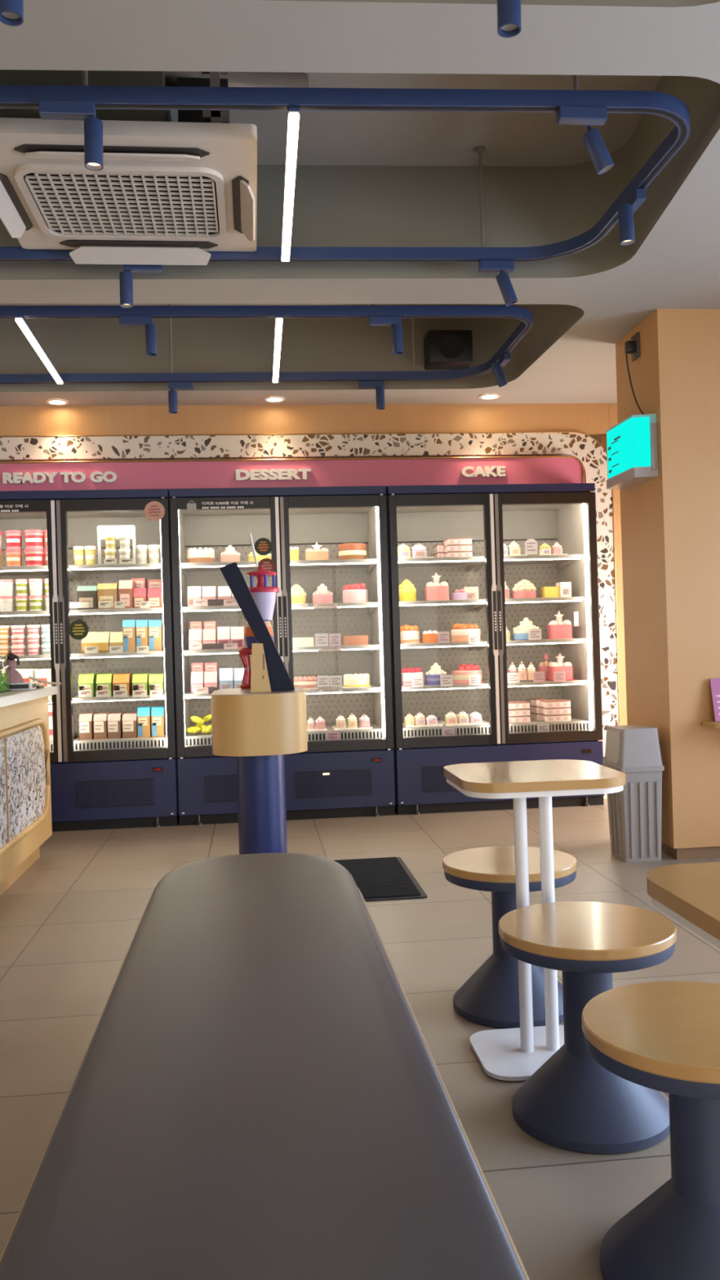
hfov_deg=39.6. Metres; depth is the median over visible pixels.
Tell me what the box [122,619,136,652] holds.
carton
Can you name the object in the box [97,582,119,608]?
carton
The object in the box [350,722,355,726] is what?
print
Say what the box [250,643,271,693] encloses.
card stand
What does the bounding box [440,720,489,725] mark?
cake tray
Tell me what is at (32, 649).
tub
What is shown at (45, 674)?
carton
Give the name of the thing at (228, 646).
price card
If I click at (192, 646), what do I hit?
price card
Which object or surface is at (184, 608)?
shelf
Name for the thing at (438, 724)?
cake tray
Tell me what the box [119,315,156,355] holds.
track spotlight
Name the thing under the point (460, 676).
cake
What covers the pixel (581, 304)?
ceiling
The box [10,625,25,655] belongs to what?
tub
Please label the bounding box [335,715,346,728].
cake
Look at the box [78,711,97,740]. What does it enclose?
carton
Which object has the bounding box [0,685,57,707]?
countertop
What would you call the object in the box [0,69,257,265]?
air conditioner
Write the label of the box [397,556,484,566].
shelf
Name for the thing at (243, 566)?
shelf
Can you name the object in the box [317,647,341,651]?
price card
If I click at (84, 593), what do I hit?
carton
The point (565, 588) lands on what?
carton
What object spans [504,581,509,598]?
cake
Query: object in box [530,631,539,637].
print
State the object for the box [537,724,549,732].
price card
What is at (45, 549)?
tub
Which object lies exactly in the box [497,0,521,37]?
track spotlight
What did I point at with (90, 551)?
tub
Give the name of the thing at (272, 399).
recessed light
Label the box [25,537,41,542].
print
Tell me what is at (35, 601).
tub
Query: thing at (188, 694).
shelf
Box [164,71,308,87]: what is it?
duct
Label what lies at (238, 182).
outlet
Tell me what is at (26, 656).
shelf
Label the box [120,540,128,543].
print
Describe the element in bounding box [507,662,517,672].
cake
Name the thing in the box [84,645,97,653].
price card
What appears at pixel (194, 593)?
carton
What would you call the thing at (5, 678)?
acrylic box
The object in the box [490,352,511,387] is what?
track spotlight
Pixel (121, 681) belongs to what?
carton
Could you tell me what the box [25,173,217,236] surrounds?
grille
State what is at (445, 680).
print
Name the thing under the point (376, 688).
shelf
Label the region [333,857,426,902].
floor mat
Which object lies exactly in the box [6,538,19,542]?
print
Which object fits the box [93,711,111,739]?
carton
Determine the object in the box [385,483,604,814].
fridge
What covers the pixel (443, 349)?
speaker box
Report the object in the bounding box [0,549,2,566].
tub
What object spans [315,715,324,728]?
cake
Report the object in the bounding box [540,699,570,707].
box
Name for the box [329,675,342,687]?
price card
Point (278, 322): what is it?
lamp
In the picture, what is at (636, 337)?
wall socket
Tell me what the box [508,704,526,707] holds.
print
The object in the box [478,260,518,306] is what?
track spotlight
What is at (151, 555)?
print
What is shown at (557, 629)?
cake
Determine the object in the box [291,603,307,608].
price card
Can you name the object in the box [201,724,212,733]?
pouch
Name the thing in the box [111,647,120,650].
print
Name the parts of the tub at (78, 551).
lid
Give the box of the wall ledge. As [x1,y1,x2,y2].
[702,720,719,728]
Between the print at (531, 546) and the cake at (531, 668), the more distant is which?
the cake at (531, 668)
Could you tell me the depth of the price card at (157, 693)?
6.04 m
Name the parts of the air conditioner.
casing, grille frame, panel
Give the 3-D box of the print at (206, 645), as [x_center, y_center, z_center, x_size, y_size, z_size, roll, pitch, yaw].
[-0.892,0.035,6.079,0.088,0.013,0.001,-2,0,-6]
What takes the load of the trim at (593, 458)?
attached to the wall
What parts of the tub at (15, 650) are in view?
tub, tub, lid, lid, lid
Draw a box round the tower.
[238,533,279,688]
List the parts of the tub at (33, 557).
tub, lid, lid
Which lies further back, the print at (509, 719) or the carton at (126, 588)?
the print at (509, 719)
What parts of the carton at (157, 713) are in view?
label panel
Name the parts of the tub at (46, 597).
tub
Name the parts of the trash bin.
lid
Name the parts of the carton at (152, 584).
label panel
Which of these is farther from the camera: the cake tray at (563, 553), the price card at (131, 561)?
the cake tray at (563, 553)
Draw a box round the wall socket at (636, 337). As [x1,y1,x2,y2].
[631,331,639,361]
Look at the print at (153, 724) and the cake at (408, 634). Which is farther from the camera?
the cake at (408, 634)
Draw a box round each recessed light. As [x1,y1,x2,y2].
[45,399,68,404]
[263,396,285,402]
[479,393,500,399]
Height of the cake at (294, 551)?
0.096 m
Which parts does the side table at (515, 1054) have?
plate, leg, plate, leg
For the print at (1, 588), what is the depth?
6.02 m
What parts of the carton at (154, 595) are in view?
label panel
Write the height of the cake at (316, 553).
0.130 m
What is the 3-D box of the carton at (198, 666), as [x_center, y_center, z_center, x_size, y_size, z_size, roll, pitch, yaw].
[-1.034,0.237,6.384,0.076,0.186,0.122,-2,0,-6]
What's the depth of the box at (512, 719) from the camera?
6.33 m
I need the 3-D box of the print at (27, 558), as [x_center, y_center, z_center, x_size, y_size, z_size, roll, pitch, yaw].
[-1.977,-0.491,6.079,0.113,0.022,0.113,-2,0,-6]
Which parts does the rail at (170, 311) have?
hanging rod, hanging rod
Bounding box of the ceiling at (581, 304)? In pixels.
[0,0,719,406]
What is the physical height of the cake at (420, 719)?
0.079 m
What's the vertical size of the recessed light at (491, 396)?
0.006 m
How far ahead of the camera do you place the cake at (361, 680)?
6.26 m
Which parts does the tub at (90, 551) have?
lid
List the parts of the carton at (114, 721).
label panel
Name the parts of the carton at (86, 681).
label panel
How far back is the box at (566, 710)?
6.35 m
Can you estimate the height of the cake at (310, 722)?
0.076 m
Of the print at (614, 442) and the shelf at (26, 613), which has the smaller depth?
the print at (614, 442)
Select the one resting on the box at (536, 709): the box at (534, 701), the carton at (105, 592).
the box at (534, 701)
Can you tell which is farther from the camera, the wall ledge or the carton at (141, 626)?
the carton at (141, 626)
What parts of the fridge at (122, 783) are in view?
door, handle, handle, panel, panel, panel, vent panel, door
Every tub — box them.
[0,531,2,550]
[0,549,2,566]
[0,579,13,611]
[0,626,9,656]
[4,530,22,566]
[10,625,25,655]
[15,578,27,611]
[23,529,44,565]
[26,625,39,655]
[28,578,43,610]
[40,624,50,654]
[44,529,47,548]
[44,548,48,565]
[44,578,48,610]
[73,546,84,564]
[84,546,96,564]
[104,534,116,559]
[118,533,130,559]
[135,544,147,564]
[147,544,159,563]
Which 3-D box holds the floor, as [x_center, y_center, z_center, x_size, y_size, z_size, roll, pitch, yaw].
[0.040,1.082,2.300,6.500,0.050,9.780,-2,0,-6]
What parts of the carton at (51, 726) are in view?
label panel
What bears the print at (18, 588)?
attached to the tub at (21, 602)
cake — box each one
[186,546,214,562]
[220,544,239,561]
[248,550,271,561]
[289,546,298,560]
[290,583,306,604]
[292,637,315,647]
[293,675,318,689]
[305,542,328,559]
[306,716,314,728]
[312,583,333,603]
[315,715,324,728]
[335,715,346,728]
[337,542,366,559]
[341,635,371,645]
[341,673,372,688]
[342,582,368,602]
[346,713,357,727]
[359,714,369,727]
[397,543,410,557]
[398,579,416,601]
[400,624,421,644]
[401,667,425,685]
[404,713,414,725]
[410,543,426,556]
[413,711,425,724]
[421,630,437,643]
[424,572,448,600]
[425,662,446,684]
[425,715,437,724]
[444,711,457,724]
[449,623,483,642]
[450,588,467,599]
[451,663,484,684]
[456,711,468,723]
[468,711,482,723]
[503,542,508,555]
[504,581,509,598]
[506,626,511,640]
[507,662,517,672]
[508,540,520,555]
[511,579,536,598]
[511,617,539,640]
[517,661,527,679]
[526,662,536,679]
[537,653,552,679]
[538,542,551,555]
[540,586,559,597]
[545,653,576,680]
[546,611,572,639]
[551,542,562,554]
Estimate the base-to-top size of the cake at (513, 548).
0.095 m
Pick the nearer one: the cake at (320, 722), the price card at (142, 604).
the price card at (142, 604)
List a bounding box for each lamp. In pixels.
[14,315,63,383]
[272,315,282,382]
[280,106,299,261]
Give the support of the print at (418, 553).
attached to the cake at (418, 550)
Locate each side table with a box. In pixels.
[443,759,626,1080]
[646,862,719,948]
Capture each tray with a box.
[10,681,35,690]
[32,680,44,688]
[306,726,326,731]
[332,724,373,730]
[397,556,434,558]
[403,722,442,727]
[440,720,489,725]
[540,553,567,555]
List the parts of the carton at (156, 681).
label panel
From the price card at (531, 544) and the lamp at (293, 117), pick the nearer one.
the lamp at (293, 117)
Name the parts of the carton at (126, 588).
label panel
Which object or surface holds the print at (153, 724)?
attached to the carton at (157, 713)
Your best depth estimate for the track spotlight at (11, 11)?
2.06 m
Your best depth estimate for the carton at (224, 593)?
6.17 m
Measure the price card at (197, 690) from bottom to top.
0.038 m
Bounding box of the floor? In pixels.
[0,798,719,1279]
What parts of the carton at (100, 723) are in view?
label panel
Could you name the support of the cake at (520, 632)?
on the fridge at (492, 515)
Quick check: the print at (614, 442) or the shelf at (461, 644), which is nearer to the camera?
the print at (614, 442)
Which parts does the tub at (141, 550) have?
lid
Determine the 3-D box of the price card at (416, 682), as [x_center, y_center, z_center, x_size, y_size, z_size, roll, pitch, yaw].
[0.358,0.261,6.211,0.073,0.064,0.004,-2,0,-6]
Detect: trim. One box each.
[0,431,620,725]
[0,432,619,798]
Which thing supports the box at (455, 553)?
on the fridge at (492, 515)
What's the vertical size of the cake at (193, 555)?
0.103 m
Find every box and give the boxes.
[0,654,11,692]
[423,329,472,369]
[432,544,444,554]
[432,551,444,557]
[443,537,471,546]
[444,544,471,552]
[444,551,472,557]
[508,700,529,709]
[508,708,530,715]
[508,715,530,723]
[529,697,548,706]
[529,705,541,713]
[530,712,542,720]
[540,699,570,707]
[540,706,571,715]
[541,714,571,721]
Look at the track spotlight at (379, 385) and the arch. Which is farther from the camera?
the arch
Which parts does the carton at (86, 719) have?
label panel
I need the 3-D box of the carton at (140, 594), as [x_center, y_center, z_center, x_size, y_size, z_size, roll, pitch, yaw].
[-1.353,-0.254,6.193,0.074,0.128,0.202,-2,0,-6]
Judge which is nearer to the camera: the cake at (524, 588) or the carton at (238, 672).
the carton at (238, 672)
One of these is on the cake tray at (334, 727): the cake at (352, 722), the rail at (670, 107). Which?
the cake at (352, 722)
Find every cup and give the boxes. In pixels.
[251,591,275,620]
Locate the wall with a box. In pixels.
[0,403,626,725]
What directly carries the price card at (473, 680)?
on the fridge at (492, 515)
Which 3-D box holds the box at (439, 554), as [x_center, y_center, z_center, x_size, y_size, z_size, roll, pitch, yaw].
[0.538,-0.538,6.481,0.102,0.048,0.152,-2,0,-6]
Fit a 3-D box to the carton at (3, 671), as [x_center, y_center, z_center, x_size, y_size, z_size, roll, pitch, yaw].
[-2.117,0.269,6.078,0.086,0.184,0.142,-2,0,-6]
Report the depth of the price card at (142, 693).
6.03 m
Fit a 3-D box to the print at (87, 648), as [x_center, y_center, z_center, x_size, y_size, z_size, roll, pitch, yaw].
[-1.613,0.053,6.002,0.054,0.015,0.001,-2,0,-6]
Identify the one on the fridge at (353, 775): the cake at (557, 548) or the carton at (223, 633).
the carton at (223, 633)
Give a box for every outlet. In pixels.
[0,173,32,231]
[13,143,209,157]
[59,240,217,248]
[231,175,248,233]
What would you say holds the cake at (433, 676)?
on the fridge at (492, 515)
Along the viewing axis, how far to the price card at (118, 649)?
6.02 m
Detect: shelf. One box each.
[0,565,71,575]
[0,610,49,617]
[0,654,50,659]
[48,694,75,702]
[68,563,161,573]
[70,607,162,614]
[71,651,164,657]
[72,693,164,701]
[180,560,259,571]
[181,605,239,612]
[182,648,239,653]
[184,690,210,697]
[289,558,377,568]
[293,644,379,650]
[304,684,381,693]
[306,601,378,608]
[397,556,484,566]
[399,599,485,606]
[400,640,487,647]
[401,682,488,689]
[480,554,582,564]
[481,679,586,686]
[484,596,584,604]
[506,638,586,644]
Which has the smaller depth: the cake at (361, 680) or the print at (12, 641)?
the print at (12, 641)
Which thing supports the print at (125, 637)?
attached to the carton at (129, 633)
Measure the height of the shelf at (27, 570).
0.022 m
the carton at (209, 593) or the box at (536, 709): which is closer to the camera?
the carton at (209, 593)
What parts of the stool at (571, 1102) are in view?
post, seat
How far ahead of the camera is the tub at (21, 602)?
6.04 m
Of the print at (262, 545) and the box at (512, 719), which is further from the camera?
the box at (512, 719)
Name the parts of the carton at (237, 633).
label panel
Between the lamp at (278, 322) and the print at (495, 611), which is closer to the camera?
the lamp at (278, 322)
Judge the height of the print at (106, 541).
0.018 m
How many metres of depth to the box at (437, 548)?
6.41 m
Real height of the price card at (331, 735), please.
0.054 m
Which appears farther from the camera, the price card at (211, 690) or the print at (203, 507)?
the price card at (211, 690)
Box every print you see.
[0,509,18,511]
[0,586,11,590]
[0,603,11,606]
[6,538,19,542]
[6,556,19,561]
[11,640,22,642]
[11,649,22,652]
[16,586,26,590]
[16,602,26,606]
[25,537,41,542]
[25,556,41,560]
[27,629,38,631]
[27,639,38,641]
[29,586,40,589]
[29,602,40,605]
[41,648,50,651]
[55,623,57,644]
[60,623,62,644]
[72,624,84,635]
[74,555,83,559]
[85,555,94,559]
[86,647,95,650]
[105,540,115,543]
[105,555,115,558]
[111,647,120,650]
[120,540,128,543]
[120,555,128,558]
[123,635,128,651]
[136,635,141,646]
[137,553,146,558]
[137,723,142,736]
[148,505,160,515]
[149,553,159,557]
[149,635,154,650]
[151,722,156,736]
[202,506,244,508]
[205,644,220,647]
[257,541,268,551]
[261,561,272,571]
[279,617,281,637]
[284,617,286,637]
[316,636,326,643]
[328,733,337,738]
[330,636,338,643]
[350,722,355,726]
[400,551,408,555]
[416,551,423,555]
[442,677,450,684]
[444,729,453,734]
[448,719,455,722]
[449,539,468,543]
[450,546,468,550]
[450,553,469,556]
[471,677,478,683]
[494,611,496,631]
[498,611,501,631]
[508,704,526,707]
[508,711,526,715]
[508,718,527,721]
[512,549,518,553]
[520,673,525,678]
[527,542,535,551]
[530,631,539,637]
[538,725,547,730]
[548,702,567,706]
[548,709,567,713]
[548,716,568,720]
[555,673,564,679]
[608,435,620,473]
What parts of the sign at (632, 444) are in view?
glow panel, glow panel, mount plate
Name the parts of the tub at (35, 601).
tub, lid, lid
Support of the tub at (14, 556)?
on the fridge at (122, 783)
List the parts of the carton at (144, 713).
label panel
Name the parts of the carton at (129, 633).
label panel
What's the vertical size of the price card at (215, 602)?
0.038 m
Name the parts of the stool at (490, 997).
seat, post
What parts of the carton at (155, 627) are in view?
label panel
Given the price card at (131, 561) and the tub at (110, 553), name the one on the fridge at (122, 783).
the price card at (131, 561)
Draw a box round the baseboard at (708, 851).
[661,842,719,859]
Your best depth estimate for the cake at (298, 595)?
6.25 m
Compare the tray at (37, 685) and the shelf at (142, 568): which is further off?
the shelf at (142, 568)
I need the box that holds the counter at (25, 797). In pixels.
[0,685,57,895]
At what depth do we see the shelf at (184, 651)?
6.09 m
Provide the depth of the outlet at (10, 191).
3.42 m
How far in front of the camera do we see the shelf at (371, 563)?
6.20 m
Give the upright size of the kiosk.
1.433 m
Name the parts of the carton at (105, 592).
label panel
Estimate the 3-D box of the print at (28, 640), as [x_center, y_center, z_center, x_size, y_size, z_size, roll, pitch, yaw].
[-1.983,0.004,6.075,0.071,0.012,0.071,-2,0,-6]
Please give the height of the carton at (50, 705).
0.097 m
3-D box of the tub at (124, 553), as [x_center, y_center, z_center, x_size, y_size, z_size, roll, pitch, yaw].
[-1.430,-0.552,6.077,0.072,0.176,0.069,-2,0,-6]
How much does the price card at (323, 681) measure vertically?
0.071 m
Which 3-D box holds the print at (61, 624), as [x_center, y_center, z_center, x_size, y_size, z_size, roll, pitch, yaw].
[-1.745,-0.037,5.846,0.010,0.119,0.001,-2,0,-6]
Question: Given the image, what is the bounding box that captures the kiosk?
[210,562,307,854]
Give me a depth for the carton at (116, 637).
6.09 m
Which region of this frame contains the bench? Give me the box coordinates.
[0,853,529,1279]
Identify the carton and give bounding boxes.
[1,668,21,673]
[17,668,37,682]
[34,668,52,698]
[48,703,52,721]
[48,720,53,741]
[76,586,97,609]
[78,673,98,697]
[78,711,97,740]
[81,631,95,653]
[93,631,110,653]
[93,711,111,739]
[96,673,115,696]
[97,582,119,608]
[106,711,124,738]
[109,631,123,650]
[112,673,133,695]
[118,580,135,608]
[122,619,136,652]
[122,711,137,737]
[130,577,146,588]
[132,673,151,695]
[133,587,147,608]
[135,619,149,651]
[137,706,151,737]
[147,579,161,588]
[147,587,162,608]
[148,619,164,651]
[148,673,164,695]
[151,706,165,737]
[187,586,202,606]
[188,629,203,650]
[189,621,203,629]
[191,662,204,671]
[191,671,204,693]
[202,586,216,606]
[202,629,217,649]
[204,621,217,639]
[204,662,218,689]
[204,671,217,693]
[217,586,231,599]
[217,626,230,644]
[219,667,233,689]
[230,626,244,648]
[234,667,244,688]
[461,586,479,599]
[555,582,571,597]
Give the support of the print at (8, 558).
attached to the tub at (14, 556)
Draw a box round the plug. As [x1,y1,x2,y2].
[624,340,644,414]
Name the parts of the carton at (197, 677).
label panel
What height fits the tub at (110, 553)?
0.176 m
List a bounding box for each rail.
[0,70,690,262]
[0,303,533,384]
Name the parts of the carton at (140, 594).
label panel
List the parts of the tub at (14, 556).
tub, lid, lid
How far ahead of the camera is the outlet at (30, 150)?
3.09 m
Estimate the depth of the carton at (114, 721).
6.08 m
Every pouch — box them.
[186,726,201,733]
[190,715,204,724]
[194,724,206,731]
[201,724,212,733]
[202,714,211,721]
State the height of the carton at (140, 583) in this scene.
0.205 m
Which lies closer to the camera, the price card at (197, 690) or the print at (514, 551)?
the price card at (197, 690)
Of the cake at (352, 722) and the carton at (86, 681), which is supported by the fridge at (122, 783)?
the carton at (86, 681)
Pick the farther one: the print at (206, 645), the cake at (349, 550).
the cake at (349, 550)
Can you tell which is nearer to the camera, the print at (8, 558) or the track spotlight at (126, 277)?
the track spotlight at (126, 277)
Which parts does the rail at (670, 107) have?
hanging rod, hanging rod, hanging rod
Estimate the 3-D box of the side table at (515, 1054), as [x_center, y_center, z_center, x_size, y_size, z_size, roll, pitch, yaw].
[0.434,0.684,2.480,0.392,0.722,0.392,-2,0,-6]
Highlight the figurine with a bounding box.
[4,653,61,690]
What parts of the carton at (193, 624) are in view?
label panel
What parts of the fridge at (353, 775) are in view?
vent panel, door, panel, handle, panel, handle, panel, vent panel, door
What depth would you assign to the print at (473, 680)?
6.25 m
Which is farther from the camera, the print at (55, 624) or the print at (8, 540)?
the print at (8, 540)
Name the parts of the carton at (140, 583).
label panel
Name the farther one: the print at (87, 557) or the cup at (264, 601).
the print at (87, 557)
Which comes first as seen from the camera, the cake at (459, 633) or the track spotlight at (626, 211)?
the track spotlight at (626, 211)
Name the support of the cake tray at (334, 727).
on the fridge at (353, 775)
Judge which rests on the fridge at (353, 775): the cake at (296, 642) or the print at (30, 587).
the cake at (296, 642)
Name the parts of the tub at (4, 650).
tub, tub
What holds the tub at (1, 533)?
on the tub at (1, 551)
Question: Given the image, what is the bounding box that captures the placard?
[709,678,719,721]
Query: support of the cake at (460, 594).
on the fridge at (492, 515)
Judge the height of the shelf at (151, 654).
0.022 m
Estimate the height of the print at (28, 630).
0.012 m
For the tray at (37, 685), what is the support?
on the counter at (25, 797)
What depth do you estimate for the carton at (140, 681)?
6.10 m
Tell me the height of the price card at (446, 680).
0.072 m
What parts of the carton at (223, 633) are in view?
label panel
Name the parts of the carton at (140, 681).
label panel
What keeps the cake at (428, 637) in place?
on the fridge at (492, 515)
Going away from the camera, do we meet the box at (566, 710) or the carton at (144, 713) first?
the carton at (144, 713)
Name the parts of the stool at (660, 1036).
seat, post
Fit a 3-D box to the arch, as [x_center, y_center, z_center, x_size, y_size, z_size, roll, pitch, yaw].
[-1.497,-0.582,6.119,0.230,0.255,0.147,-2,0,-6]
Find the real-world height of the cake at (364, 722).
0.080 m
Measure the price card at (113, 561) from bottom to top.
0.030 m
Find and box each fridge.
[0,488,179,831]
[168,485,395,825]
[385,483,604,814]
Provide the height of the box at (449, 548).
0.041 m
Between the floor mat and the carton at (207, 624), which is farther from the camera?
the carton at (207, 624)
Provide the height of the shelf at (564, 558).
0.022 m
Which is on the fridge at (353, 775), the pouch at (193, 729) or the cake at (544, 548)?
the pouch at (193, 729)
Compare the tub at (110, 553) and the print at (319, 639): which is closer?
the tub at (110, 553)
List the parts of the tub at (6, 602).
tub, lid, lid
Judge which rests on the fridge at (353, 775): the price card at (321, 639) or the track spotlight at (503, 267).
the price card at (321, 639)
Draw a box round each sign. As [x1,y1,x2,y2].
[0,455,584,491]
[606,413,658,489]
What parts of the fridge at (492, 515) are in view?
vent panel, door, pane, panel, panel, handle, handle, panel, door, pane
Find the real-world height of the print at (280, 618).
0.119 m
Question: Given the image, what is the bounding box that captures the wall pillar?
[615,308,719,848]
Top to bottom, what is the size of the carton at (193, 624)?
0.183 m
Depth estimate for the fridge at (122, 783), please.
5.92 m
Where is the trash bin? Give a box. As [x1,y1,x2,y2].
[603,724,664,862]
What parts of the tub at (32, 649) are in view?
tub, tub, lid, lid, lid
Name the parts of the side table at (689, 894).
plate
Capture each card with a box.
[69,601,88,608]
[78,689,92,697]
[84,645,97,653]
[95,689,110,697]
[98,601,111,608]
[103,558,116,564]
[109,645,123,653]
[113,689,127,697]
[114,601,124,608]
[119,558,134,564]
[132,689,146,697]
[136,645,148,653]
[139,601,149,608]
[150,689,163,697]
[189,643,202,648]
[193,599,207,605]
[193,687,208,693]
[202,643,224,648]
[208,599,223,605]
[208,687,217,693]
[223,599,238,605]
[223,643,237,648]
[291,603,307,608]
[313,603,337,608]
[315,633,328,646]
[316,675,329,687]
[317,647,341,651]
[319,688,342,692]
[326,731,339,740]
[328,633,341,646]
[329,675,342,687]
[411,676,423,687]
[437,631,449,643]
[440,674,453,686]
[442,728,454,736]
[468,635,479,644]
[468,675,479,685]
[507,672,519,683]
[524,538,537,554]
[528,628,542,639]
[533,671,545,682]
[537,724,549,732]
[553,671,565,681]
[573,611,578,626]
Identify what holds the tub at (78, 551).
on the fridge at (122, 783)
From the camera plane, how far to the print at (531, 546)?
6.29 m
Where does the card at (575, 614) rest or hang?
attached to the fridge at (492, 515)
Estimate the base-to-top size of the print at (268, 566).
0.058 m
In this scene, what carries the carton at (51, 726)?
on the fridge at (122, 783)
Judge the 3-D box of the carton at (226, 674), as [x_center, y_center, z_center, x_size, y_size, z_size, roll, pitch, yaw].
[-0.832,0.249,6.234,0.083,0.147,0.182,-2,0,-6]
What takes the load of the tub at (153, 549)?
on the fridge at (122, 783)
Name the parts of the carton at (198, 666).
label panel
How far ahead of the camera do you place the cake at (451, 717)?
6.29 m
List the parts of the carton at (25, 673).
label panel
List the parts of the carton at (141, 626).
label panel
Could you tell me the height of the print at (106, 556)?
0.018 m
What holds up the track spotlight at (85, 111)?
hanging from the rail at (670, 107)
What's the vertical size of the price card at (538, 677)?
0.069 m
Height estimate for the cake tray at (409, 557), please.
0.010 m
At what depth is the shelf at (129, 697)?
6.02 m
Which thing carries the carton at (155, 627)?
on the fridge at (122, 783)
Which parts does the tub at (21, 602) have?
tub, lid, lid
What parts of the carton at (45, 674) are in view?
label panel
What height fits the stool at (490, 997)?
0.420 m
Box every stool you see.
[442,845,577,1028]
[498,901,676,1154]
[581,981,719,1279]
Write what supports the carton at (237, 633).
on the fridge at (353, 775)
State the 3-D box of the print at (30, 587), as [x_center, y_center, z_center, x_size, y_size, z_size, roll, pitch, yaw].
[-1.969,-0.316,6.079,0.078,0.020,0.078,-2,0,-6]
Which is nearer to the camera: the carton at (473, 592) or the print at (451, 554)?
the print at (451, 554)
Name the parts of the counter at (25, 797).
inset moulding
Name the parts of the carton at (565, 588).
label panel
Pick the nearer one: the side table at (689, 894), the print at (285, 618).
the side table at (689, 894)
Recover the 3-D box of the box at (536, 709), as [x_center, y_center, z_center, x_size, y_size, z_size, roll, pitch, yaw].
[1.173,0.452,6.532,0.082,0.045,0.152,-2,0,-6]
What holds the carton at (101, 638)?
on the fridge at (122, 783)
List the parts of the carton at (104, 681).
label panel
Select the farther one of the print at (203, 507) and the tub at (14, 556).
the tub at (14, 556)
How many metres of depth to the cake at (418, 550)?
6.27 m
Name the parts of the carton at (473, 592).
label panel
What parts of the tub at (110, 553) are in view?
tub, lid, lid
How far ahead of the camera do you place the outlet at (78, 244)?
3.81 m
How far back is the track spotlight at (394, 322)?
4.66 m
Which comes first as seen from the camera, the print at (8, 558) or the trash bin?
the trash bin
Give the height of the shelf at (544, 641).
0.022 m
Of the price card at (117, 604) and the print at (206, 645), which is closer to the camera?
the price card at (117, 604)
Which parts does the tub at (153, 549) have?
lid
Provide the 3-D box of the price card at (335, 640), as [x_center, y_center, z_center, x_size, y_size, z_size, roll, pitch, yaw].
[-0.154,0.000,6.158,0.072,0.080,0.004,-2,0,-6]
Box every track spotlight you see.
[0,0,23,26]
[38,100,103,170]
[119,264,162,308]
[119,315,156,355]
[168,382,193,413]
[358,380,385,409]
[368,315,403,355]
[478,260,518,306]
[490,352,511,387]
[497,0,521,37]
[556,106,613,174]
[617,188,646,245]
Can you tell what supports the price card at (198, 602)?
on the fridge at (353, 775)
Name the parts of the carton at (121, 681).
label panel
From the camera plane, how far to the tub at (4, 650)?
6.02 m
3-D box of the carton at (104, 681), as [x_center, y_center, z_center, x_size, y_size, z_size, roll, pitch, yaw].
[-1.568,0.277,6.187,0.088,0.135,0.242,-2,0,-6]
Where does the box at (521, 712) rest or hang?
on the box at (512, 719)
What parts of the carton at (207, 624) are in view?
label panel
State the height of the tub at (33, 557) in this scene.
0.224 m
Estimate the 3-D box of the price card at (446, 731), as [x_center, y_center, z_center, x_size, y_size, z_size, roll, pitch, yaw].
[0.551,0.574,6.215,0.077,0.051,0.004,-2,0,-6]
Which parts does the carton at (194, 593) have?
label panel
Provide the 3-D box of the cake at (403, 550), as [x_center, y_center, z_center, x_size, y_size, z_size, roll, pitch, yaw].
[0.271,-0.563,6.297,0.090,0.092,0.092,-2,0,-6]
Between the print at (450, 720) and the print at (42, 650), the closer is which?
the print at (42, 650)
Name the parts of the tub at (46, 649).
tub, tub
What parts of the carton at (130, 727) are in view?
label panel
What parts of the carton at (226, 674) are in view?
label panel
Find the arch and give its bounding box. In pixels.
[94,524,136,564]
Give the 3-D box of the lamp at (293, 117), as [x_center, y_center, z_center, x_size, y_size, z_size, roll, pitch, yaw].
[-0.239,-1.492,3.370,0.032,0.025,1.089,-2,0,-6]
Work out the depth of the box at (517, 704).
6.33 m
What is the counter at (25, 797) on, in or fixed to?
on the floor
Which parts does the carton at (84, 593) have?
label panel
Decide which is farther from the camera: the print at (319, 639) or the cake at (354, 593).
the cake at (354, 593)
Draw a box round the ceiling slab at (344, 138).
[0,72,662,305]
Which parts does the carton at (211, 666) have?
label panel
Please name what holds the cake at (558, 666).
on the fridge at (492, 515)
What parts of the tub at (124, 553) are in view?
tub, lid, lid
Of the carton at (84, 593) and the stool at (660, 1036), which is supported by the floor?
the stool at (660, 1036)
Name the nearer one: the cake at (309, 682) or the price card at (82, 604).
the price card at (82, 604)
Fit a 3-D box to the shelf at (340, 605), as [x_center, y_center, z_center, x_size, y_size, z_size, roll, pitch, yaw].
[-0.198,-0.215,6.428,0.576,0.022,0.537,-2,0,-6]

